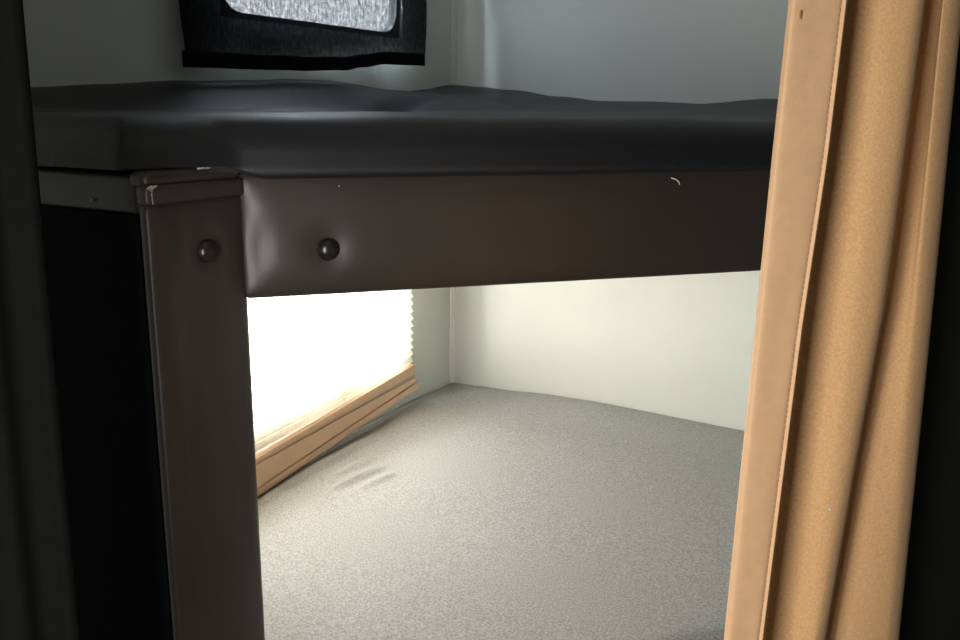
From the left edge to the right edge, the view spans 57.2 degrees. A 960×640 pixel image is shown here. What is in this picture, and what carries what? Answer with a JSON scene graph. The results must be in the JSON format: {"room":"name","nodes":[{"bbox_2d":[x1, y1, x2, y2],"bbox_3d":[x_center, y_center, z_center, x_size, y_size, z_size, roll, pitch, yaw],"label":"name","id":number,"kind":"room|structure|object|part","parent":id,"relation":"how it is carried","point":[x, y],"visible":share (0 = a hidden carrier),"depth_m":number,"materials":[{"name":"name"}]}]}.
{"room":"camper van interior","nodes":[
{"label":"camper van interior","id":0,"kind":"room"},
{"bbox_2d":[23,0,450,426],"bbox_3d":[-0.958,0.033,1.293,0.040,2.300,3.640,8,16,28],"label":"wall","id":1,"kind":"structure","parent":0,"point":[70,42],"depth_m":1.72,"materials":[{"name":"white paint"}]},
{"bbox_2d":[179,0,426,70],"bbox_3d":[-0.375,-0.857,2.067,0.046,0.544,1.000,8,16,28],"label":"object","id":2,"kind":"object","parent":1,"relation":"hanging from","point":[294,35],"visible":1,"depth_m":2.03,"materials":[{"name":"black fabric"}]},
{"bbox_2d":[247,290,418,496],"bbox_3d":[-0.504,0.072,2.063,0.051,0.790,1.294,8,16,28],"label":"pleated shade","id":3,"kind":"object","parent":1,"relation":"attached to","point":[323,366],"visible":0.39,"depth_m":2.25,"materials":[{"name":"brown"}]},
{"bbox_3d":[-0.506,0.307,2.106,0.032,0.097,1.271,8,15,27],"label":"rail","id":4,"kind":"part","parent":3,"relation":"part of","materials":[{"name":"brown wood"}]},
{"bbox_3d":[-0.501,0.386,2.136,0.028,0.145,1.294,8,15,27],"label":"rail","id":5,"kind":"part","parent":3,"relation":"part of","materials":[{"name":"brown wood"}]},
{"bbox_3d":[-0.360,-0.050,2.297,0.002,0.600,0.002,8,16,28],"label":"cord","id":6,"kind":"part","parent":3,"relation":"part of","materials":[{"name":"white"}]},
{"bbox_2d":[375,65,378,87],"bbox_3d":[-0.277,-0.556,2.379,0.002,0.346,0.010,8,16,28],"label":"trim","id":7,"kind":"structure","parent":1,"relation":"attached to","point":[376,66],"depth_m":2.35,"materials":[{"name":"white"}]},
{"bbox_2d":[450,0,456,382],"bbox_3d":[-0.085,-0.322,2.795,0.012,2.300,0.015,8,16,28],"label":"trim","id":8,"kind":"structure","parent":1,"relation":"attached to","point":[453,2],"depth_m":2.84,"materials":[{"name":"white"}]},
{"bbox_2d":[455,0,787,430],"bbox_3d":[1.256,-0.140,2.116,3.040,2.300,0.040,8,16,28],"label":"wall","id":9,"kind":"structure","parent":0,"point":[678,346],"depth_m":2.53,"materials":[{"name":"white paint"}]},
{"bbox_2d":[899,36,959,639],"bbox_3d":[0.695,0.100,1.102,0.625,2.300,0.023,-4,14,-18],"label":"wall partition","id":10,"kind":"structure","parent":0,"point":[931,597],"depth_m":1.06,"materials":[{"name":"black"}]},
{"bbox_3d":[0.380,-0.916,0.293,3.080,0.050,3.680,8,16,28],"label":"ceiling","id":11,"kind":"structure","parent":0,"visible":0},
{"bbox_2d":[0,0,80,639],"bbox_3d":[-0.508,0.160,0.731,0.332,2.270,0.028,-4,15,-20],"label":"privacy curtain","id":12,"kind":"object","parent":11,"relation":"hanging from","point":[38,596],"visible":1,"depth_m":0.75,"materials":[{"name":"black fabric"}]},
{"bbox_2d":[724,0,959,639],"bbox_3d":[0.359,0.135,0.878,0.328,2.270,0.058,-9,17,-35],"label":"privacy curtain","id":13,"kind":"object","parent":11,"relation":"hanging from","point":[848,271],"visible":1,"depth_m":0.82,"materials":[{"name":"beige fabric"}]},
{"bbox_3d":[0.352,1.367,0.850,3.080,0.050,3.680,8,16,28],"label":"floor","id":14,"kind":"structure","parent":0,"visible":0},
{"bbox_2d":[38,166,769,639],"bbox_3d":[0.321,0.394,1.722,1.894,1.426,1.745,8,16,28],"label":"bunk bed","id":15,"kind":"object","parent":14,"relation":"on","point":[152,274],"visible":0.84,"depth_m":1.11,"materials":[{"name":"brown leather"}]},
{"bbox_3d":[-0.636,-0.180,1.135,0.618,0.049,0.046,8,16,28],"label":"rail","id":16,"kind":"part","parent":15,"relation":"part of","materials":[{"name":"brown leather"}]},
{"bbox_3d":[-0.649,0.511,1.300,0.612,1.376,0.037,8,16,28],"label":"panel","id":17,"kind":"part","parent":15,"relation":"part of","materials":[{"name":"black fabric"}]},
{"bbox_3d":[-0.343,0.531,1.198,0.023,1.392,0.151,8,16,28],"label":"corner post","id":18,"kind":"part","parent":15,"relation":"part of","materials":[{"name":"brown leather"}]},
{"bbox_2d":[31,79,777,178],"bbox_3d":[0.329,-0.354,1.536,1.891,0.151,1.748,8,16,28],"label":"mattress","id":19,"kind":"object","parent":15,"relation":"on","point":[273,128],"visible":0.8,"depth_m":1.21,"materials":[{"name":"black leather"}]},
{"bbox_2d":[258,383,743,639],"bbox_3d":[0.330,0.574,1.786,1.891,0.203,1.695,8,16,28],"label":"mattress","id":20,"kind":"object","parent":15,"relation":"on","point":[459,511],"visible":0.62,"depth_m":1.94,"materials":[{"name":"grey fabric"}]},
{"bbox_3d":[0.547,-0.164,1.396,1.800,0.161,0.052,-4,14,-18],"label":"rail","id":21,"kind":"part","parent":15,"relation":"part of","materials":[{"name":"brown leather"}]}
]}

